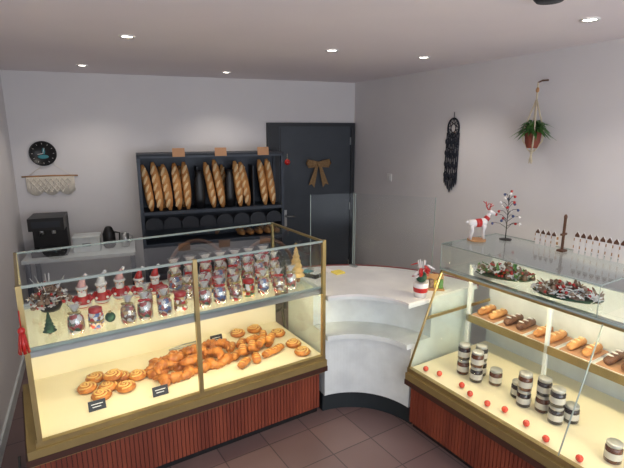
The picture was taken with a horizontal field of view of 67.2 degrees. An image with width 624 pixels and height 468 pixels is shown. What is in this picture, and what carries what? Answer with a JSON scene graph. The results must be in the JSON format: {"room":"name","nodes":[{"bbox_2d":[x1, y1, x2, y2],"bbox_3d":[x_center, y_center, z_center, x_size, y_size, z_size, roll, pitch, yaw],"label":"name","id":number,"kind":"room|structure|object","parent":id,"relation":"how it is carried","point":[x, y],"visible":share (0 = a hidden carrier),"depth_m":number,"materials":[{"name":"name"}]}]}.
{"room":"food shop","nodes":[
{"label":"food shop","id":0,"kind":"room"},
{"bbox_2d":[0,75,28,436],"bbox_3d":[-1.522,0.382,1.647,0.121,2.530,6.800,-6,14,-25],"label":"wall","id":1,"kind":"structure","parent":0,"point":[11,235],"depth_m":3.85,"materials":[{"name":"paint"}]},
{"bbox_2d":[0,355,25,467],"bbox_3d":[-1.478,1.558,1.978,0.018,0.090,6.680,-6,14,-25],"label":"baseboard","id":2,"kind":"structure","parent":1,"relation":"attached to","point":[8,420],"depth_m":3.31,"materials":[{"name":"white laminate"}]},
{"bbox_2d":[0,70,354,300],"bbox_3d":[-1.205,-0.451,5.345,3.850,2.530,0.155,-5,14,-20],"label":"wall","id":3,"kind":"structure","parent":0,"point":[96,124],"depth_m":4.92,"materials":[{"name":"paint"}]},
{"bbox_2d":[29,141,56,165],"bbox_3d":[-2.659,-0.795,4.644,0.243,0.243,0.025,-5,14,-20],"label":"wall clock","id":4,"kind":"object","parent":3,"relation":"attached to","point":[42,153],"visible":1,"depth_m":4.64,"materials":[{"name":"black plastic"}]},
{"bbox_2d":[266,123,354,265],"bbox_3d":[0.006,-0.302,5.750,1.103,2.060,0.087,-5,14,-20],"label":"door","id":5,"kind":"structure","parent":3,"relation":"in","point":[331,204],"depth_m":5.73,"materials":[{"name":"paint"}]},
{"bbox_2d":[306,159,330,186],"bbox_3d":[0.075,-0.730,5.650,0.310,0.340,0.070,-5,14,-20],"label":"bow","id":6,"kind":"object","parent":5,"relation":"attached to","point":[310,163],"visible":1,"depth_m":5.63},
{"bbox_2d":[1,301,468,467],"bbox_3d":[0.188,1.468,2.718,3.660,0.060,6.800,-6,14,-25],"label":"floor","id":7,"kind":"structure","parent":0,"point":[344,437],"depth_m":3.02,"materials":[{"name":"tile"}]},
{"bbox_2d":[21,240,136,301],"bbox_3d":[-2.289,0.557,4.784,0.980,0.810,0.530,-5,14,-20],"label":"work table","id":8,"kind":"object","parent":7,"relation":"on","point":[118,250],"visible":0.32,"depth_m":4.57,"materials":[{"name":"white laminate"}]},
{"bbox_2d":[27,212,70,257],"bbox_3d":[-2.529,0.008,4.529,0.300,0.370,0.420,-5,14,-20],"label":"coffee machine","id":9,"kind":"object","parent":8,"relation":"on","point":[51,229],"visible":0.97,"depth_m":4.50,"materials":[{"name":"black plastic"}]},
{"bbox_2d":[72,232,101,252],"bbox_3d":[-2.240,0.083,4.689,0.250,0.155,0.212,-5,14,-20],"label":"storage box","id":10,"kind":"object","parent":8,"relation":"on","point":[91,237],"visible":0.85,"depth_m":4.61,"materials":[{"name":"white plastic"}]},
{"bbox_2d":[102,226,119,247],"bbox_3d":[-2.044,0.027,4.798,0.170,0.216,0.118,-5,14,-20],"label":"kettle","id":11,"kind":"object","parent":8,"relation":"on","point":[108,233],"visible":0.93,"depth_m":4.75,"materials":[{"name":"black plastic"}]},
{"bbox_2d":[120,232,132,246],"bbox_3d":[-1.904,0.057,4.837,0.115,0.140,0.079,-5,14,-20],"label":"milk jug","id":12,"kind":"object","parent":8,"relation":"on","point":[125,235],"visible":0.98,"depth_m":4.80,"materials":[{"name":"metal"}]},
{"bbox_2d":[13,222,327,467],"bbox_3d":[-0.854,0.705,3.045,1.800,1.285,0.760,-8,15,-32],"label":"display case","id":13,"kind":"object","parent":7,"relation":"on","point":[200,414],"visible":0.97,"depth_m":2.91,"materials":[{"name":"beige glass"}]},
{"bbox_2d":[17,311,30,354],"bbox_3d":[-1.350,0.456,2.185,0.053,0.211,0.053,-8,15,-32],"label":"tassel","id":14,"kind":"object","parent":13,"relation":"attached to","point":[23,346],"visible":1,"depth_m":2.18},
{"bbox_2d":[26,273,72,312],"bbox_3d":[-1.546,0.351,2.750,0.243,0.201,0.230,-1,13,-4],"label":"wreath","id":15,"kind":"object","parent":13,"relation":"in","point":[55,296],"visible":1,"depth_m":2.72,"materials":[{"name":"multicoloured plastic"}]},
{"bbox_2d":[43,312,56,333],"bbox_3d":[-1.365,0.462,2.438,0.068,0.122,0.068,-8,15,-32],"label":"fir tree","id":16,"kind":"object","parent":13,"relation":"in","point":[49,328],"visible":1,"depth_m":2.42,"materials":[{"name":"green plastic"}]},
{"bbox_2d":[67,302,85,333],"bbox_3d":[-1.236,0.438,2.454,0.085,0.162,0.073,-4,13,-19],"label":"gift bag","id":17,"kind":"object","parent":13,"relation":"in","point":[76,325],"visible":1,"depth_m":2.44,"materials":[{"name":"multicoloured plastic"}]},
{"bbox_2d":[72,273,93,308],"bbox_3d":[-1.374,0.337,2.805,0.119,0.205,0.092,-5,14,-22],"label":"figurine","id":18,"kind":"object","parent":13,"relation":"in","point":[82,296],"visible":0.93,"depth_m":2.79,"materials":[{"name":"red ceramic"}]},
{"bbox_2d":[88,305,104,328],"bbox_3d":[-1.163,0.447,2.530,0.080,0.110,0.079,-9,16,-36],"label":"jar","id":19,"kind":"object","parent":13,"relation":"in","point":[95,313],"visible":1,"depth_m":2.50,"materials":[{"name":"multicoloured glass"}]},
{"bbox_2d":[88,398,105,411],"bbox_3d":[-1.207,0.961,2.640,0.090,0.054,0.023,-8,15,-32],"label":"price tag","id":20,"kind":"object","parent":13,"relation":"in","point":[98,404],"visible":1,"depth_m":2.64,"materials":[{"name":"black plastic"}]},
{"bbox_2d":[92,270,111,303],"bbox_3d":[-1.292,0.320,2.880,0.119,0.205,0.092,-5,14,-22],"label":"figurine","id":21,"kind":"object","parent":13,"relation":"in","point":[102,295],"visible":0.97,"depth_m":2.86,"materials":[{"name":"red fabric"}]},
{"bbox_2d":[105,310,115,321],"bbox_3d":[-1.116,0.455,2.599,0.056,0.064,0.056,-8,15,-32],"label":"bauble","id":22,"kind":"object","parent":13,"relation":"in","point":[110,316],"visible":1,"depth_m":2.58,"materials":[{"name":"glass"}]},
{"bbox_2d":[76,368,145,400],"bbox_3d":[-1.223,0.897,2.852,0.383,0.085,0.325,-1,13,-7],"label":"pastries","id":23,"kind":"object","parent":13,"relation":"in","point":[122,381],"visible":1,"depth_m":2.85,"materials":[{"name":"food"}]},
{"bbox_2d":[111,266,129,299],"bbox_3d":[-1.210,0.303,2.954,0.119,0.205,0.092,-5,14,-22],"label":"figurine","id":24,"kind":"object","parent":13,"relation":"in","point":[120,289],"visible":0.94,"depth_m":2.93,"materials":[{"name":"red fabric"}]},
{"bbox_2d":[120,294,136,323],"bbox_3d":[-1.012,0.408,2.584,0.085,0.162,0.073,-2,13,-10],"label":"gift bag","id":25,"kind":"object","parent":13,"relation":"in","point":[128,313],"visible":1,"depth_m":2.57,"materials":[{"name":"multicoloured plastic"}]},
{"bbox_2d":[130,266,148,297],"bbox_3d":[-1.101,0.300,2.988,0.114,0.196,0.088,-5,14,-22],"label":"figurine","id":26,"kind":"object","parent":13,"relation":"in","point":[138,279],"visible":0.76,"depth_m":2.96,"materials":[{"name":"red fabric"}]},
{"bbox_2d":[136,290,152,319],"bbox_3d":[-0.939,0.397,2.635,0.085,0.162,0.073,-5,14,-20],"label":"gift bag","id":27,"kind":"object","parent":13,"relation":"in","point":[145,307],"visible":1,"depth_m":2.62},
{"bbox_2d":[139,283,153,305],"bbox_3d":[-0.991,0.364,2.807,0.079,0.150,0.068,-12,17,-43],"label":"gift bag","id":28,"kind":"object","parent":13,"relation":"in","point":[149,295],"visible":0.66,"depth_m":2.80,"materials":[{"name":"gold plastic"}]},
{"bbox_2d":[148,264,162,294],"bbox_3d":[-1.016,0.288,3.040,0.114,0.196,0.088,-5,14,-22],"label":"figurine","id":29,"kind":"object","parent":13,"relation":"in","point":[154,276],"visible":0.7,"depth_m":3.02,"materials":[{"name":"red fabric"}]},
{"bbox_2d":[152,384,168,397],"bbox_3d":[-0.899,0.928,2.785,0.090,0.054,0.023,-8,15,-32],"label":"price tag","id":30,"kind":"object","parent":13,"relation":"in","point":[163,389],"visible":1,"depth_m":2.78,"materials":[{"name":"black plastic"}]},
{"bbox_2d":[156,284,169,300],"bbox_3d":[-0.912,0.370,2.872,0.079,0.110,0.080,12,17,42],"label":"jar","id":31,"kind":"object","parent":13,"relation":"in","point":[158,293],"visible":0.57,"depth_m":2.84,"materials":[{"name":"multicoloured glass"}]},
{"bbox_2d":[157,287,172,315],"bbox_3d":[-0.844,0.385,2.690,0.073,0.162,0.085,12,17,42],"label":"gift bag","id":32,"kind":"object","parent":13,"relation":"in","point":[164,306],"visible":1,"depth_m":2.67,"materials":[{"name":"multicoloured plastic"}]},
{"bbox_2d":[168,267,181,293],"bbox_3d":[-0.886,0.296,3.042,0.081,0.180,0.095,12,17,43],"label":"gift bag","id":33,"kind":"object","parent":13,"relation":"in","point":[175,282],"visible":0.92,"depth_m":3.02,"materials":[{"name":"multicoloured plastic"}]},
{"bbox_2d":[167,259,182,282],"bbox_3d":[-0.933,0.256,3.185,0.103,0.195,0.088,-10,16,-38],"label":"gift bag","id":34,"kind":"object","parent":13,"relation":"in","point":[169,273],"visible":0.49,"depth_m":3.17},
{"bbox_2d":[174,290,187,311],"bbox_3d":[-0.775,0.393,2.771,0.079,0.110,0.080,0,13,2],"label":"jar","id":35,"kind":"object","parent":13,"relation":"in","point":[180,298],"visible":1,"depth_m":2.74,"materials":[{"name":"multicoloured glass"}]},
{"bbox_2d":[169,341,195,350],"bbox_3d":[-0.922,0.807,3.387,0.221,0.011,0.054,-10,16,-36],"label":"serving tongs","id":36,"kind":"object","parent":13,"relation":"on","point":[176,347],"visible":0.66,"depth_m":3.37,"materials":[{"name":"metal"}]},
{"bbox_2d":[181,277,192,299],"bbox_3d":[-0.780,0.335,2.938,0.079,0.150,0.068,-1,13,-4],"label":"gift bag","id":37,"kind":"object","parent":13,"relation":"in","point":[187,286],"visible":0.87,"depth_m":2.92,"materials":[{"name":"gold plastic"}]},
{"bbox_2d":[183,265,192,286],"bbox_3d":[-0.798,0.285,3.089,0.095,0.180,0.081,-4,13,-15],"label":"gift bag","id":38,"kind":"object","parent":13,"relation":"in","point":[189,267],"visible":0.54,"depth_m":3.06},
{"bbox_2d":[144,338,232,385],"bbox_3d":[-0.815,0.828,3.142,0.596,0.115,0.388,-11,17,-40],"label":"croissants","id":39,"kind":"object","parent":13,"relation":"in","point":[158,369],"visible":0.88,"depth_m":3.06,"materials":[{"name":"food"}]},
{"bbox_2d":[183,256,197,281],"bbox_3d":[-0.840,0.243,3.242,0.103,0.195,0.088,-3,13,-13],"label":"gift bag","id":40,"kind":"object","parent":13,"relation":"in","point":[192,257],"visible":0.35,"depth_m":3.22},
{"bbox_2d":[198,273,208,290],"bbox_3d":[-0.696,0.323,2.990,0.068,0.150,0.079,10,16,39],"label":"gift bag","id":41,"kind":"object","parent":13,"relation":"in","point":[201,276],"visible":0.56,"depth_m":2.97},
{"bbox_2d":[198,281,211,306],"bbox_3d":[-0.645,0.355,2.820,0.085,0.162,0.073,-3,13,-15],"label":"gift bag","id":42,"kind":"object","parent":13,"relation":"in","point":[205,295],"visible":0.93,"depth_m":2.80,"materials":[{"name":"multicoloured plastic"}]},
{"bbox_2d":[199,263,211,287],"bbox_3d":[-0.710,0.275,3.136,0.095,0.180,0.081,-2,13,-11],"label":"gift bag","id":43,"kind":"object","parent":13,"relation":"in","point":[205,270],"visible":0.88,"depth_m":3.12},
{"bbox_2d":[198,254,212,275],"bbox_3d":[-0.747,0.230,3.300,0.103,0.195,0.088,-7,14,-28],"label":"gift bag","id":44,"kind":"object","parent":13,"relation":"in","point":[203,255],"visible":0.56,"depth_m":3.28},
{"bbox_2d":[211,275,222,293],"bbox_3d":[-0.617,0.329,3.055,0.079,0.110,0.080,2,13,10],"label":"jar","id":45,"kind":"object","parent":13,"relation":"in","point":[213,282],"visible":0.48,"depth_m":3.03,"materials":[{"name":"multicoloured glass"}]},
{"bbox_2d":[212,259,226,283],"bbox_3d":[-0.630,0.261,3.195,0.095,0.180,0.081,-7,14,-28],"label":"gift bag","id":46,"kind":"object","parent":13,"relation":"in","point":[219,270],"visible":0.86,"depth_m":3.18,"materials":[{"name":"multicoloured plastic"}]},
{"bbox_2d":[213,278,226,303],"bbox_3d":[-0.566,0.342,2.881,0.085,0.162,0.073,-5,14,-20],"label":"gift bag","id":47,"kind":"object","parent":13,"relation":"in","point":[219,294],"visible":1,"depth_m":2.86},
{"bbox_2d":[213,252,227,274],"bbox_3d":[-0.654,0.217,3.358,0.103,0.195,0.088,-5,14,-20],"label":"gift bag","id":48,"kind":"object","parent":13,"relation":"in","point":[217,253],"visible":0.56,"depth_m":3.34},
{"bbox_2d":[226,269,237,290],"bbox_3d":[-0.527,0.299,3.095,0.079,0.150,0.068,-2,13,-10],"label":"gift bag","id":49,"kind":"object","parent":13,"relation":"in","point":[229,280],"visible":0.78,"depth_m":3.08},
{"bbox_2d":[226,258,239,281],"bbox_3d":[-0.546,0.250,3.248,0.095,0.180,0.081,-4,13,-18],"label":"gift bag","id":50,"kind":"object","parent":13,"relation":"in","point":[232,265],"visible":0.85,"depth_m":3.23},
{"bbox_2d":[228,250,241,274],"bbox_3d":[-0.562,0.204,3.415,0.103,0.195,0.088,-1,13,-4],"label":"gift bag","id":51,"kind":"object","parent":13,"relation":"in","point":[238,261],"visible":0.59,"depth_m":3.39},
{"bbox_2d":[229,275,241,300],"bbox_3d":[-0.476,0.332,2.924,0.085,0.162,0.073,-12,18,-44],"label":"gift bag","id":52,"kind":"object","parent":13,"relation":"in","point":[235,290],"visible":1,"depth_m":2.91,"materials":[{"name":"multicoloured plastic"}]},
{"bbox_2d":[241,256,253,278],"bbox_3d":[-0.456,0.240,3.291,0.095,0.180,0.081,-12,17,-42],"label":"gift bag","id":53,"kind":"object","parent":13,"relation":"in","point":[246,264],"visible":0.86,"depth_m":3.27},
{"bbox_2d":[242,267,252,285],"bbox_3d":[-0.434,0.286,3.152,0.079,0.150,0.068,-7,15,-29],"label":"gift bag","id":54,"kind":"object","parent":13,"relation":"in","point":[246,274],"visible":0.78,"depth_m":3.13,"materials":[{"name":"multicoloured plastic"}]},
{"bbox_2d":[242,278,254,296],"bbox_3d":[-0.404,0.341,3.002,0.079,0.110,0.080,-8,15,-31],"label":"jar","id":55,"kind":"object","parent":13,"relation":"in","point":[248,284],"visible":1,"depth_m":2.97,"materials":[{"name":"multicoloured glass"}]},
{"bbox_2d":[242,248,254,266],"bbox_3d":[-0.469,0.191,3.473,0.103,0.195,0.088,-1,13,-4],"label":"gift bag","id":56,"kind":"object","parent":13,"relation":"in","point":[251,259],"visible":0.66,"depth_m":3.45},
{"bbox_2d":[226,330,284,368],"bbox_3d":[-0.415,0.785,3.329,0.402,0.090,0.430,-8,15,-32],"label":"croissants","id":57,"kind":"object","parent":13,"relation":"in","point":[255,342],"visible":0.98,"depth_m":3.27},
{"bbox_2d":[253,254,264,273],"bbox_3d":[-0.380,0.225,3.356,0.081,0.180,0.095,12,18,43],"label":"gift bag","id":58,"kind":"object","parent":13,"relation":"in","point":[259,263],"visible":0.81,"depth_m":3.33,"materials":[{"name":"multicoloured plastic"}]},
{"bbox_2d":[254,268,265,284],"bbox_3d":[-0.355,0.292,3.217,0.080,0.110,0.079,-9,15,-34],"label":"jar","id":59,"kind":"object","parent":13,"relation":"in","point":[257,274],"visible":0.52,"depth_m":3.19,"materials":[{"name":"glass"}]},
{"bbox_2d":[257,270,269,293],"bbox_3d":[-0.316,0.305,3.043,0.085,0.162,0.073,-6,14,-26],"label":"gift bag","id":60,"kind":"object","parent":13,"relation":"in","point":[263,286],"visible":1,"depth_m":3.02,"materials":[{"name":"multicoloured plastic"}]},
{"bbox_2d":[257,246,269,269],"bbox_3d":[-0.368,0.177,3.536,0.103,0.195,0.088,-4,13,-16],"label":"gift bag","id":61,"kind":"object","parent":13,"relation":"in","point":[264,255],"visible":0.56,"depth_m":3.51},
{"bbox_2d":[230,324,310,355],"bbox_3d":[-0.276,0.769,3.506,0.699,0.047,0.278,8,15,30],"label":"swirl","id":62,"kind":"object","parent":13,"relation":"in","point":[300,350],"visible":0.98,"depth_m":3.54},
{"bbox_2d":[268,262,277,282],"bbox_3d":[-0.266,0.263,3.257,0.079,0.150,0.068,-7,14,-28],"label":"gift bag","id":63,"kind":"object","parent":13,"relation":"in","point":[271,272],"visible":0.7,"depth_m":3.24,"materials":[{"name":"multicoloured plastic"}]},
{"bbox_2d":[268,252,279,270],"bbox_3d":[-0.277,0.212,3.416,0.095,0.180,0.081,-12,17,-42],"label":"gift bag","id":64,"kind":"object","parent":13,"relation":"in","point":[273,254],"visible":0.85,"depth_m":3.40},
{"bbox_2d":[272,268,284,291],"bbox_3d":[-0.222,0.297,3.080,0.085,0.162,0.073,-2,13,-7],"label":"gift bag","id":65,"kind":"object","parent":13,"relation":"in","point":[278,284],"visible":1,"depth_m":3.06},
{"bbox_2d":[284,265,296,288],"bbox_3d":[-0.144,0.282,3.143,0.085,0.162,0.073,-4,13,-15],"label":"gift bag","id":66,"kind":"object","parent":13,"relation":"in","point":[290,279],"visible":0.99,"depth_m":3.12,"materials":[{"name":"multicoloured plastic"}]},
{"bbox_2d":[291,243,304,281],"bbox_3d":[-0.111,0.195,3.270,0.126,0.277,0.126,-8,15,-32],"label":"tree","id":67,"kind":"object","parent":13,"relation":"in","point":[295,261],"visible":0.64,"depth_m":3.25,"materials":[{"name":"brown wood"}]},
{"bbox_2d":[168,239,227,276],"bbox_3d":[-0.979,0.541,4.163,0.492,1.117,0.417,-2,13,-10],"label":"bentwood chair","id":68,"kind":"object","parent":7,"relation":"on","point":[193,247],"visible":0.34,"depth_m":3.87,"materials":[{"name":"wood"}]},
{"bbox_2d":[136,150,284,282],"bbox_3d":[-1.073,-0.015,5.184,1.500,1.750,0.360,-5,14,-20],"label":"rack","id":69,"kind":"object","parent":7,"relation":"on","point":[159,250],"visible":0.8,"depth_m":5.13,"materials":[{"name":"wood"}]},
{"bbox_2d":[172,148,184,156],"bbox_3d":[-1.335,-0.815,4.699,0.120,0.085,0.020,-5,14,-20],"label":"price card","id":70,"kind":"object","parent":69,"relation":"attached to","point":[176,152],"visible":1,"depth_m":4.70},
{"bbox_2d":[140,159,275,210],"bbox_3d":[-1.089,-0.545,5.027,1.394,0.508,0.287,-5,14,-20],"label":"baguettes","id":71,"kind":"object","parent":69,"relation":"in","point":[162,188],"visible":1,"depth_m":4.92,"materials":[{"name":"food"}]},
{"bbox_2d":[194,169,234,208],"bbox_3d":[-1.032,-0.482,4.997,0.430,0.400,0.064,-5,14,-20],"label":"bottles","id":72,"kind":"object","parent":69,"relation":"on","point":[199,187],"visible":1,"depth_m":4.96,"materials":[{"name":"glass"}]},
{"bbox_2d":[214,147,226,155],"bbox_3d":[-0.942,-0.848,4.844,0.120,0.085,0.020,-5,14,-20],"label":"price card","id":73,"kind":"object","parent":69,"relation":"attached to","point":[218,151],"visible":1,"depth_m":4.84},
{"bbox_2d":[236,225,279,234],"bbox_3d":[-0.611,-0.044,5.345,0.490,0.074,0.260,-5,14,-20],"label":"loaves","id":74,"kind":"object","parent":69,"relation":"in","point":[266,229],"visible":0.96,"depth_m":5.28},
{"bbox_2d":[257,147,268,154],"bbox_3d":[-0.521,-0.882,4.998,0.120,0.085,0.020,-5,14,-20],"label":"price card","id":75,"kind":"object","parent":69,"relation":"attached to","point":[261,150],"visible":1,"depth_m":5.00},
{"bbox_2d":[241,238,292,327],"bbox_3d":[-0.457,0.540,4.164,0.492,1.117,0.417,-6,14,-24],"label":"bentwood chair","id":76,"kind":"object","parent":7,"relation":"on","point":[285,256],"visible":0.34,"depth_m":3.96,"materials":[{"name":"wood"}]},
{"bbox_2d":[286,264,478,423],"bbox_3d":[0.474,0.763,3.652,1.066,0.905,1.089,-8,15,-32],"label":"counter","id":77,"kind":"object","parent":7,"relation":"on","point":[374,316],"depth_m":3.34,"materials":[{"name":"white laminate"}]},
{"bbox_2d":[303,269,320,278],"bbox_3d":[-0.009,0.303,3.579,0.160,0.034,0.090,10,16,36],"label":"card terminal","id":78,"kind":"object","parent":77,"relation":"on","point":[308,273],"visible":0.94,"depth_m":3.54,"materials":[{"name":"black plastic"}]},
{"bbox_2d":[307,193,354,269],"bbox_3d":[0.159,-0.019,3.723,0.392,0.600,0.065,-3,13,-13],"label":"screen","id":79,"kind":"object","parent":77,"relation":"on","point":[351,265],"visible":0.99,"depth_m":3.72,"materials":[{"name":"glass"}]},
{"bbox_2d":[319,268,344,274],"bbox_3d":[0.165,0.290,3.689,0.199,0.012,0.099,11,17,41],"label":"sticky note pad","id":80,"kind":"object","parent":77,"relation":"on","point":[337,272],"visible":0.93,"depth_m":3.65,"materials":[{"name":"yellow paper"}]},
{"bbox_2d":[353,193,435,273],"bbox_3d":[0.628,-0.002,3.648,0.679,0.600,0.054,5,14,21],"label":"screen","id":81,"kind":"object","parent":77,"relation":"on","point":[355,266],"visible":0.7,"depth_m":3.69,"materials":[{"name":"glass"}]},
{"bbox_2d":[411,259,434,297],"bbox_3d":[0.723,0.295,3.120,0.140,0.251,0.179,-8,15,-32],"label":"pot","id":82,"kind":"object","parent":77,"relation":"on","point":[420,286],"visible":1,"depth_m":3.09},
{"bbox_2d":[425,273,444,290],"bbox_3d":[0.851,0.336,3.283,0.140,0.100,0.080,2,13,7],"label":"card holder","id":83,"kind":"object","parent":77,"relation":"on","point":[432,278],"visible":0.66,"depth_m":3.28,"materials":[{"name":"multicoloured paper"}]},
{"bbox_2d":[404,233,623,467],"bbox_3d":[1.506,0.852,2.421,0.833,1.273,2.041,-8,15,-32],"label":"display case","id":84,"kind":"object","parent":7,"relation":"on","point":[478,435],"visible":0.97,"depth_m":2.78,"materials":[{"name":"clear glass"}]},
{"bbox_2d":[457,358,469,374],"bbox_3d":[0.976,0.849,3.033,0.077,0.100,0.077,-2,13,-8],"label":"jam jar","id":85,"kind":"object","parent":84,"relation":"in","point":[462,366],"visible":0.87,"depth_m":3.00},
{"bbox_2d":[458,342,470,360],"bbox_3d":[0.976,0.750,3.011,0.077,0.100,0.077,-2,13,-9],"label":"jam jar","id":86,"kind":"object","parent":85,"relation":"on","point":[464,350],"visible":1,"depth_m":2.98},
{"bbox_2d":[469,366,482,382],"bbox_3d":[1.026,0.870,2.937,0.077,0.100,0.077,7,15,30],"label":"jam jar","id":87,"kind":"object","parent":84,"relation":"in","point":[476,374],"visible":0.75,"depth_m":2.91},
{"bbox_2d":[471,349,483,367],"bbox_3d":[1.026,0.772,2.915,0.077,0.100,0.077,-7,15,-30],"label":"jam jar","id":88,"kind":"object","parent":87,"relation":"on","point":[477,356],"visible":1,"depth_m":2.89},
{"bbox_2d":[466,201,495,242],"bbox_3d":[1.113,-0.084,3.096,0.150,0.257,0.153,10,16,37],"label":"ornament","id":89,"kind":"object","parent":84,"relation":"on","point":[481,222],"visible":1,"depth_m":3.08,"materials":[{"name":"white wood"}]},
{"bbox_2d":[483,361,486,375],"bbox_3d":[1.081,0.852,3.017,0.077,0.100,0.077,-11,17,-41],"label":"jam jar","id":90,"kind":"object","parent":84,"relation":"in","point":[485,363],"visible":0.26,"depth_m":2.98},
{"bbox_2d":[476,343,487,361],"bbox_3d":[1.081,0.754,2.995,0.077,0.100,0.077,6,14,25],"label":"jam jar","id":91,"kind":"object","parent":90,"relation":"on","point":[482,346],"visible":0.66,"depth_m":2.96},
{"bbox_2d":[489,366,502,386],"bbox_3d":[1.134,0.878,2.900,0.077,0.100,0.077,-12,18,-43],"label":"jam jar","id":92,"kind":"object","parent":84,"relation":"in","point":[495,374],"visible":1,"depth_m":2.87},
{"bbox_2d":[423,366,583,461],"bbox_3d":[1.020,0.967,2.651,0.087,0.036,1.036,-8,15,-32],"label":"candies","id":93,"kind":"object","parent":84,"relation":"in","point":[579,458],"visible":1,"depth_m":2.60},
{"bbox_2d":[473,261,535,281],"bbox_3d":[1.176,0.216,2.872,0.366,0.104,0.194,10,16,37],"label":"tray","id":94,"kind":"object","parent":84,"relation":"in","point":[508,271],"visible":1,"depth_m":2.84,"materials":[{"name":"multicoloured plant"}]},
{"bbox_2d":[491,190,520,240],"bbox_3d":[1.287,-0.126,3.115,0.187,0.331,0.172,3,13,12],"label":"tree","id":95,"kind":"object","parent":84,"relation":"on","point":[511,191],"visible":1,"depth_m":3.10,"materials":[{"name":"black plastic"}]},
{"bbox_2d":[471,304,546,343],"bbox_3d":[1.303,0.595,3.025,0.292,0.068,0.566,-8,15,-32],"label":"platters","id":96,"kind":"object","parent":84,"relation":"in","point":[516,323],"depth_m":3.09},
{"bbox_2d":[510,378,517,398],"bbox_3d":[1.211,0.909,2.763,0.077,0.100,0.077,8,15,33],"label":"jam jar","id":97,"kind":"object","parent":84,"relation":"in","point":[514,388],"visible":0.48,"depth_m":2.75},
{"bbox_2d":[516,389,530,407],"bbox_3d":[1.207,0.928,2.679,0.077,0.100,0.077,0,13,1],"label":"jam jar","id":98,"kind":"object","parent":84,"relation":"in","point":[523,399],"visible":0.79,"depth_m":2.65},
{"bbox_2d":[517,370,532,391],"bbox_3d":[1.207,0.830,2.657,0.077,0.100,0.077,12,18,43],"label":"jam jar","id":99,"kind":"object","parent":98,"relation":"on","point":[525,378],"visible":1,"depth_m":2.63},
{"bbox_2d":[534,394,549,413],"bbox_3d":[1.289,0.940,2.626,0.077,0.100,0.077,6,14,24],"label":"jam jar","id":100,"kind":"object","parent":84,"relation":"in","point":[542,404],"visible":0.62,"depth_m":2.60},
{"bbox_2d":[536,375,552,396],"bbox_3d":[1.289,0.842,2.604,0.077,0.100,0.077,9,15,34],"label":"jam jar","id":101,"kind":"object","parent":100,"relation":"on","point":[544,383],"visible":0.96,"depth_m":2.58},
{"bbox_2d":[534,229,558,247],"bbox_3d":[1.480,0.024,2.974,0.016,0.100,0.154,-8,15,-31],"label":"decoration","id":102,"kind":"object","parent":84,"relation":"on","point":[543,234],"visible":1,"depth_m":2.96,"materials":[{"name":"white wood"}]},
{"bbox_2d":[547,405,563,425],"bbox_3d":[1.309,0.963,2.523,0.077,0.100,0.077,10,16,36],"label":"jam jar","id":103,"kind":"object","parent":84,"relation":"in","point":[555,416],"visible":0.76,"depth_m":2.49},
{"bbox_2d":[549,385,566,408],"bbox_3d":[1.309,0.865,2.501,0.077,0.100,0.077,-7,15,-30],"label":"jam jar","id":104,"kind":"object","parent":103,"relation":"on","point":[557,399],"visible":1,"depth_m":2.48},
{"bbox_2d":[556,214,567,252],"bbox_3d":[1.511,-0.006,2.819,0.056,0.228,0.040,-8,15,-32],"label":"ornament","id":105,"kind":"object","parent":84,"relation":"on","point":[563,233],"visible":1,"depth_m":2.82,"materials":[{"name":"brown wood"}]},
{"bbox_2d":[530,278,605,303],"bbox_3d":[1.373,0.295,2.534,0.367,0.098,0.202,8,15,32],"label":"tray","id":106,"kind":"object","parent":84,"relation":"in","point":[575,292],"visible":0.99,"depth_m":2.50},
{"bbox_2d":[563,401,579,423],"bbox_3d":[1.398,0.961,2.532,0.077,0.100,0.077,-1,13,-7],"label":"jam jar","id":107,"kind":"object","parent":84,"relation":"in","point":[569,405],"visible":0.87,"depth_m":2.51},
{"bbox_2d":[549,327,623,375],"bbox_3d":[1.542,0.678,2.658,0.287,0.068,0.526,-8,15,-32],"label":"platters","id":108,"kind":"object","parent":84,"relation":"in","point":[579,347],"depth_m":2.71,"materials":[{"name":"food"}]},
{"bbox_2d":[573,232,623,263],"bbox_3d":[1.651,0.077,2.672,0.016,0.130,0.334,-8,15,-32],"label":"decoration","id":109,"kind":"object","parent":84,"relation":"on","point":[577,240],"visible":1,"depth_m":2.68,"materials":[{"name":"white wood"}]},
{"bbox_2d":[603,438,623,464],"bbox_3d":[1.430,1.030,2.228,0.077,0.100,0.077,9,15,33],"label":"jam jar","id":110,"kind":"object","parent":84,"relation":"in","point":[614,448],"visible":1,"depth_m":2.20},
{"bbox_2d":[0,0,623,82],"bbox_3d":[0.188,-1.058,2.148,3.660,0.060,6.800,-6,14,-25],"label":"ceiling","id":111,"kind":"structure","parent":0,"point":[289,40],"depth_m":2.67,"materials":[{"name":"paint"}]},
{"bbox_2d":[533,0,563,4],"bbox_3d":[0.965,-0.958,1.906,0.130,0.030,0.130,0,13,0],"label":"smoke detector","id":112,"kind":"object","parent":111,"relation":"attached to","point":[539,2],"visible":1,"depth_m":1.92,"materials":[{"name":"plastic"}]},
{"bbox_2d":[579,17,600,22],"bbox_3d":[1.385,-1.066,2.343,0.094,0.008,0.094,0,13,0],"label":"ceiling spotlight","id":113,"kind":"object","parent":111,"relation":"in","point":[591,19],"depth_m":2.34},
{"bbox_2d":[353,38,623,344],"bbox_3d":[1.963,0.059,3.081,0.121,2.530,6.520,-6,14,-25],"label":"wall","id":114,"kind":"structure","parent":0,"point":[401,121],"depth_m":3.82,"materials":[{"name":"paint"}]},
{"bbox_2d":[443,112,459,191],"bbox_3d":[1.261,-0.732,4.248,0.023,0.720,0.176,-6,14,-25],"label":"dreamcatcher","id":115,"kind":"object","parent":114,"relation":"attached to","point":[447,163],"visible":1,"depth_m":4.24},
{"bbox_2d":[511,79,553,163],"bbox_3d":[1.548,-0.793,3.324,0.263,0.586,0.324,-6,14,-25],"label":"potted plant","id":116,"kind":"object","parent":114,"relation":"attached to","point":[532,131],"visible":1,"depth_m":3.31,"materials":[{"name":"green plant"}]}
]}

